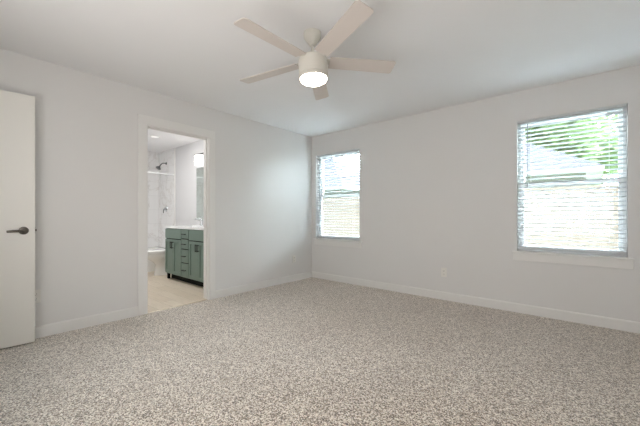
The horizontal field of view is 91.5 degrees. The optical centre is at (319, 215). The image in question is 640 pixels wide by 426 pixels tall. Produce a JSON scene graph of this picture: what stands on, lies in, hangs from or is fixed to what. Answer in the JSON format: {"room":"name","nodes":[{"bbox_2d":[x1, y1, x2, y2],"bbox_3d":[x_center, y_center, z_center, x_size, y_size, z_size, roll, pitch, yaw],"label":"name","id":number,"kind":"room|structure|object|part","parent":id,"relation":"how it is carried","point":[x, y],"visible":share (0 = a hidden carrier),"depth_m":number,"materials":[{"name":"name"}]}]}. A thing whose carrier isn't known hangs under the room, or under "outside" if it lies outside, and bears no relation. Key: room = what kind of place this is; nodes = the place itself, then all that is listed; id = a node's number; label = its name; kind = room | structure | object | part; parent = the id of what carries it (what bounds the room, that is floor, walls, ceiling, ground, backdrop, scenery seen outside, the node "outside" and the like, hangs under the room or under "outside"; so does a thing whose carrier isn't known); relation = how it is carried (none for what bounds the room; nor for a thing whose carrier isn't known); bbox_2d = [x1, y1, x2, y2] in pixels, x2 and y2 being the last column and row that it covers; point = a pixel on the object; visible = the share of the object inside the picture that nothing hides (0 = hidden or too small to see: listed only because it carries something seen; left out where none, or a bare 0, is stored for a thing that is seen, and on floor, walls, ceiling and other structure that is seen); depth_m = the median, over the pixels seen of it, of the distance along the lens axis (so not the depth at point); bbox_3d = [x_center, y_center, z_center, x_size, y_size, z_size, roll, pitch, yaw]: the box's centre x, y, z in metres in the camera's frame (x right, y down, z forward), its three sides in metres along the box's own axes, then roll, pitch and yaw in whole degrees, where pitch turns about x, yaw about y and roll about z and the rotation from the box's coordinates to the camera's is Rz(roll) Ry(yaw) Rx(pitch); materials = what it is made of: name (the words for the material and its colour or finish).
{"room":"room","nodes":[
{"label":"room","id":0,"kind":"room"},
{"bbox_2d":[148,151,158,246],"bbox_3d":[-4.020,-0.355,6.192,0.012,2.040,1.590,0,0,41],"label":"wall","id":1,"kind":"structure","parent":0,"point":[153,157],"depth_m":6.70,"materials":[{"name":"stone"}]},
{"bbox_2d":[0,48,311,326],"bbox_3d":[-2.075,-0.030,3.280,0.115,2.690,5.800,0,0,41],"label":"wall","id":2,"kind":"structure","parent":0,"point":[86,124],"depth_m":3.19,"materials":[{"name":"paint"}]},
{"bbox_2d":[35,289,40,302],"bbox_3d":[-2.477,0.701,2.716,0.010,0.115,0.070,0,0,41],"label":"wall outlet","id":3,"kind":"object","parent":2,"relation":"attached to","point":[37,292],"visible":0.62,"depth_m":2.73,"materials":[{"name":"plastic"}]},
{"bbox_2d":[35,306,137,338],"bbox_3d":[-2.474,1.015,2.715,0.015,0.100,1.623,0,0,41],"label":"baseboard","id":4,"kind":"structure","parent":2,"relation":"attached to","point":[83,322],"depth_m":2.97,"materials":[{"name":"paint"}]},
{"bbox_2d":[138,114,214,315],"bbox_3d":[-1.693,-0.008,3.715,0.137,2.166,0.912,0,0,41],"label":"door frame","id":5,"kind":"structure","parent":2,"relation":"attached to","point":[143,120],"depth_m":3.59,"materials":[{"name":"paint"}]},
{"bbox_2d":[148,298,206,312],"bbox_3d":[-1.703,1.064,3.730,0.095,0.010,0.722,0,0,41],"label":"trim","id":6,"kind":"structure","parent":2,"relation":"attached to","point":[201,299],"depth_m":3.69,"materials":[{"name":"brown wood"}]},
{"bbox_2d":[215,271,311,298],"bbox_3d":[-0.746,1.015,4.732,0.015,0.100,1.865,0,0,41],"label":"baseboard","id":7,"kind":"structure","parent":2,"relation":"attached to","point":[263,284],"depth_m":4.56,"materials":[{"name":"paint"}]},
{"bbox_2d":[148,271,203,312],"bbox_3d":[-2.808,1.190,5.153,3.435,0.250,1.820,0,0,41],"label":"floor","id":8,"kind":"structure","parent":0,"point":[163,291],"depth_m":4.40,"materials":[{"name":"beige tile"}]},
{"bbox_2d":[148,247,164,271],"bbox_3d":[-3.732,0.868,5.942,0.750,0.395,1.560,0,0,41],"label":"bathtub","id":9,"kind":"object","parent":8,"relation":"on","point":[151,266],"visible":0.13,"depth_m":5.99,"materials":[{"name":"white ceramic"}]},
{"bbox_2d":[148,249,166,275],"bbox_3d":[-2.839,0.680,5.735,0.420,0.770,0.717,0,0,41],"label":"toilet","id":10,"kind":"object","parent":8,"relation":"on","point":[157,256],"visible":0.36,"depth_m":5.55,"materials":[{"name":"white ceramic"}]},
{"bbox_3d":[-2.910,0.627,5.652,0.378,0.028,0.495,0,0,41],"label":"lid","id":11,"kind":"part","parent":10,"relation":"part of","materials":[{"name":"white ceramic"}]},
{"bbox_2d":[165,228,203,286],"bbox_3d":[-1.934,0.635,5.055,1.400,0.860,0.601,0,0,41],"label":"bathroom vanity","id":12,"kind":"object","parent":8,"relation":"on","point":[184,248],"visible":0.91,"depth_m":4.86,"materials":[{"name":"green paint"}]},
{"bbox_3d":[-2.519,0.666,5.221,0.280,0.562,0.019,0,0,41],"label":"cabinet door","id":13,"kind":"part","parent":12,"relation":"part of","materials":[{"name":"green paint"}]},
{"bbox_3d":[-2.412,0.292,5.128,0.563,0.155,0.019,0,0,41],"label":"false drawer","id":14,"kind":"part","parent":12,"relation":"part of","materials":[{"name":"green paint"}]},
{"bbox_3d":[-2.304,0.666,5.036,0.280,0.562,0.019,0,0,41],"label":"cabinet door","id":15,"kind":"part","parent":12,"relation":"part of","materials":[{"name":"green paint"}]},
{"bbox_2d":[164,225,203,229],"bbox_3d":[-1.925,0.243,5.066,1.416,0.142,0.573,0,0,41],"label":"countertop","id":16,"kind":"structure","parent":12,"relation":"on","point":[192,227],"depth_m":5.00,"materials":[{"name":"white stone"}]},
{"bbox_3d":[-2.100,0.846,4.861,0.224,0.203,0.019,0,0,41],"label":"drawer","id":17,"kind":"part","parent":12,"relation":"part of","materials":[{"name":"green paint"}]},
{"bbox_3d":[-2.100,0.628,4.861,0.224,0.200,0.019,0,0,41],"label":"drawer","id":18,"kind":"part","parent":12,"relation":"part of","materials":[{"name":"green paint"}]},
{"bbox_3d":[-2.100,0.440,4.861,0.224,0.144,0.019,0,0,41],"label":"drawer","id":19,"kind":"part","parent":12,"relation":"part of","materials":[{"name":"green paint"}]},
{"bbox_3d":[-2.100,0.283,4.861,0.224,0.137,0.019,0,0,41],"label":"drawer","id":20,"kind":"part","parent":12,"relation":"part of","materials":[{"name":"green paint"}]},
{"bbox_3d":[-1.896,0.666,4.686,0.280,0.562,0.019,0,0,41],"label":"cabinet door","id":21,"kind":"part","parent":12,"relation":"part of","materials":[{"name":"green paint"}]},
{"bbox_3d":[-1.788,0.292,4.594,0.563,0.155,0.019,0,0,41],"label":"false drawer","id":22,"kind":"part","parent":12,"relation":"part of","materials":[{"name":"green paint"}]},
{"bbox_3d":[-1.681,0.666,4.502,0.280,0.562,0.019,0,0,41],"label":"cabinet door","id":23,"kind":"part","parent":12,"relation":"part of","materials":[{"name":"green paint"}]},
{"bbox_2d":[159,140,203,247],"bbox_3d":[-2.257,-0.155,5.796,3.435,2.440,0.127,0,0,41],"label":"wall","id":24,"kind":"structure","parent":0,"point":[185,167],"depth_m":6.18,"materials":[{"name":"paint"}]},
{"bbox_2d":[174,148,174,225],"bbox_3d":[-2.926,-0.355,6.291,0.018,2.040,0.016,0,0,41],"label":"trim","id":25,"kind":"structure","parent":24,"relation":"attached to","point":[174,148],"depth_m":6.28,"materials":[{"name":"paint"}]},
{"bbox_2d":[195,152,203,165],"bbox_3d":[-1.800,-1.002,5.211,1.000,0.225,0.190,0,0,41],"label":"vanity light","id":26,"kind":"object","parent":24,"relation":"attached to","point":[198,157],"visible":0.3,"depth_m":5.39,"materials":[{"name":"white glass"}]},
{"bbox_3d":[-2.114,-0.972,5.444,0.136,0.164,0.136,0,0,41],"label":"lamp shade","id":27,"kind":"part","parent":26,"relation":"part of","materials":[{"name":"white glass"}]},
{"bbox_2d":[196,167,203,220],"bbox_3d":[-1.742,-0.397,5.279,1.380,0.956,0.011,0,0,41],"label":"wall mirror","id":28,"kind":"object","parent":24,"relation":"attached to","point":[199,171],"visible":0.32,"depth_m":5.63,"materials":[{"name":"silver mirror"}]},
{"bbox_2d":[0,277,639,425],"bbox_3d":[-0.380,1.190,1.827,4.350,0.250,5.800,0,0,41],"label":"floor","id":29,"kind":"structure","parent":0,"point":[311,351],"depth_m":2.19,"materials":[{"name":"carpet"}]},
{"bbox_2d":[0,0,639,152],"bbox_3d":[-1.635,-1.475,3.002,8.015,0.200,5.950,0,0,41],"label":"ceiling","id":30,"kind":"structure","parent":0,"point":[446,53],"depth_m":2.56,"materials":[{"name":"paint"}]},
{"bbox_2d":[234,0,395,99],"bbox_3d":[-0.084,-1.183,2.310,1.253,0.383,1.208,0,0,41],"label":"ceiling fan","id":31,"kind":"object","parent":30,"relation":"hanging from","point":[313,66],"visible":1,"depth_m":2.24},
{"bbox_3d":[-0.402,-1.135,2.498,0.520,0.006,0.130,-4,8,24],"label":"blade","id":32,"kind":"part","parent":31,"relation":"part of","materials":[{"name":"laminate"}]},
{"bbox_3d":[-0.313,-1.164,2.055,0.130,0.006,0.520,11,6,42],"label":"blade","id":33,"kind":"part","parent":31,"relation":"part of","materials":[{"name":"laminate"}]},
{"bbox_3d":[-0.008,-1.137,2.720,0.130,0.006,0.520,-15,-5,6],"label":"blade","id":34,"kind":"part","parent":31,"relation":"part of","materials":[{"name":"laminate"}]},
{"bbox_3d":[0.136,-1.184,2.004,0.130,0.006,0.520,13,-10,-28],"label":"blade","id":35,"kind":"part","parent":31,"relation":"part of","materials":[{"name":"laminate"}]},
{"bbox_3d":[0.325,-1.167,2.415,0.520,0.006,0.130,-1,-15,-11],"label":"blade","id":36,"kind":"part","parent":31,"relation":"part of","materials":[{"name":"laminate"}]},
{"bbox_2d":[312,65,639,321],"bbox_3d":[1.556,-0.030,4.086,4.580,2.690,0.150,0,0,41],"label":"wall","id":37,"kind":"structure","parent":0,"point":[439,187],"depth_m":3.78,"materials":[{"name":"paint"}]},
{"bbox_2d":[313,151,361,247],"bbox_3d":[0.306,-0.278,5.132,0.971,1.535,0.179,0,0,41],"label":"window","id":38,"kind":"structure","parent":37,"relation":"in","point":[355,243],"depth_m":5.20,"materials":[{"name":"plastic"}]},
{"bbox_3d":[0.291,0.395,5.115,0.971,0.020,0.134,0,0,41],"label":"sill","id":39,"kind":"part","parent":38,"relation":"part of","materials":[{"name":"paint"}]},
{"bbox_2d":[316,148,359,239],"bbox_3d":[0.283,-0.340,5.106,0.883,1.408,0.081,0,0,41],"label":"window blind","id":40,"kind":"object","parent":38,"relation":"attached to","point":[358,149],"visible":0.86,"depth_m":5.09,"materials":[{"name":"white plastic"}]},
{"bbox_3d":[0.292,0.347,5.116,0.879,0.033,0.052,0,0,41],"label":"rail","id":41,"kind":"part","parent":40,"relation":"part of","materials":[{"name":"white plastic"}]},
{"bbox_3d":[0.332,-0.002,5.162,0.831,0.714,0.030,0,0,41],"label":"sash","id":42,"kind":"part","parent":38,"relation":"part of","materials":[{"name":"plastic"}]},
{"bbox_3d":[0.352,-0.670,5.186,0.831,0.690,0.030,0,0,41],"label":"sash","id":43,"kind":"part","parent":38,"relation":"part of","materials":[{"name":"plastic"}]},
{"bbox_2d":[441,268,446,276],"bbox_3d":[1.574,0.718,3.965,0.070,0.115,0.010,0,0,41],"label":"wall outlet","id":44,"kind":"object","parent":37,"relation":"attached to","point":[443,270],"visible":1,"depth_m":3.96,"materials":[{"name":"plastic"}]},
{"bbox_2d":[312,271,639,333],"bbox_3d":[1.502,1.015,4.024,4.350,0.100,0.015,0,0,41],"label":"baseboard","id":45,"kind":"structure","parent":37,"relation":"attached to","point":[600,321],"depth_m":3.54,"materials":[{"name":"paint"}]},
{"bbox_2d":[512,107,633,269],"bbox_3d":[2.548,-0.278,3.210,0.957,1.535,0.179,0,0,41],"label":"window","id":46,"kind":"structure","parent":37,"relation":"in","point":[558,257],"depth_m":3.11,"materials":[{"name":"plastic"}]},
{"bbox_2d":[517,103,626,254],"bbox_3d":[2.525,-0.340,3.184,0.869,1.408,0.081,0,0,41],"label":"window blind","id":47,"kind":"object","parent":46,"relation":"attached to","point":[619,106],"visible":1,"depth_m":3.17,"materials":[{"name":"white plastic"}]},
{"bbox_3d":[2.297,-0.330,3.397,0.002,1.369,0.055,0,0,41],"label":"ladder cord","id":48,"kind":"part","parent":47,"relation":"part of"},
{"bbox_3d":[2.534,0.347,3.194,0.865,0.033,0.052,0,0,41],"label":"rail","id":49,"kind":"part","parent":47,"relation":"part of","materials":[{"name":"white plastic"}]},
{"bbox_3d":[2.595,-0.670,3.264,0.817,0.690,0.030,0,0,41],"label":"sash","id":50,"kind":"part","parent":46,"relation":"part of","materials":[{"name":"plastic"}]},
{"bbox_3d":[2.574,-0.002,3.240,0.817,0.714,0.030,0,0,41],"label":"sash","id":51,"kind":"part","parent":46,"relation":"part of","materials":[{"name":"plastic"}]},
{"bbox_3d":[2.533,0.395,3.193,0.957,0.020,0.134,0,0,41],"label":"sill","id":52,"kind":"part","parent":46,"relation":"part of","materials":[{"name":"paint"}]},
{"bbox_3d":[-1.394,-0.155,0.645,4.350,2.440,0.115,0,0,41],"label":"wall","id":53,"kind":"structure","parent":0,"visible":0},
{"bbox_2d":[0,90,36,348],"bbox_3d":[-2.665,0.026,2.350,0.785,2.046,0.149,0,0,-44],"label":"door","id":54,"kind":"structure","parent":53,"relation":"in","point":[17,111],"depth_m":2.53,"materials":[{"name":"paint"}]},
{"bbox_3d":[-2.433,0.120,2.513,0.131,0.064,0.057,0,0,-44],"label":"handle","id":55,"kind":"part","parent":54,"relation":"part of","materials":[{"name":"black metal"}]},
{"bbox_3d":[-4.244,-0.355,5.345,0.751,2.040,0.012,0,0,41],"label":"shower","id":56,"kind":"object","parent":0,"visible":0},
{"bbox_2d":[148,172,173,175],"bbox_3d":[-3.461,-0.830,5.712,0.056,0.056,1.566,0,0,41],"label":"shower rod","id":57,"kind":"object","parent":56,"relation":"attached to","point":[148,172],"visible":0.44,"depth_m":6.12,"materials":[{"name":"white metal"}]},
{"label":"outside","id":58,"kind":"structure","parent":0,"visible":0},
{"bbox_3d":[11.401,1.450,21.989,56.000,0.230,39.850,0,0,41],"label":"ground","id":59,"kind":"structure","parent":58,"visible":0},
{"bbox_2d":[323,158,359,198],"bbox_3d":[-0.668,-1.050,19.393,9.790,4.730,6.240,0,0,41],"label":"house","id":60,"kind":"structure","parent":59,"relation":"on","point":[331,158],"depth_m":15.24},
{"bbox_2d":[323,185,617,249],"bbox_3d":[2.192,0.411,6.975,15.556,1.808,0.146,0,0,41],"label":"wooden fence","id":61,"kind":"object","parent":59,"relation":"on","point":[342,219],"visible":0.13,"depth_m":5.25,"materials":[{"name":"brown wood"}]},
{"bbox_2d":[525,142,603,188],"bbox_3d":[7.065,-1.000,12.765,6.560,4.630,6.240,0,0,41],"label":"house","id":62,"kind":"structure","parent":59,"relation":"on","point":[534,148],"depth_m":9.21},
{"bbox_2d":[525,115,617,185],"bbox_3d":[15.950,-4.467,20.046,7.946,11.570,7.327,0,0,43],"label":"leafy tree","id":63,"kind":"object","parent":59,"relation":"on","point":[605,117],"visible":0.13,"depth_m":18.25,"materials":[{"name":"green plant"}]}
]}

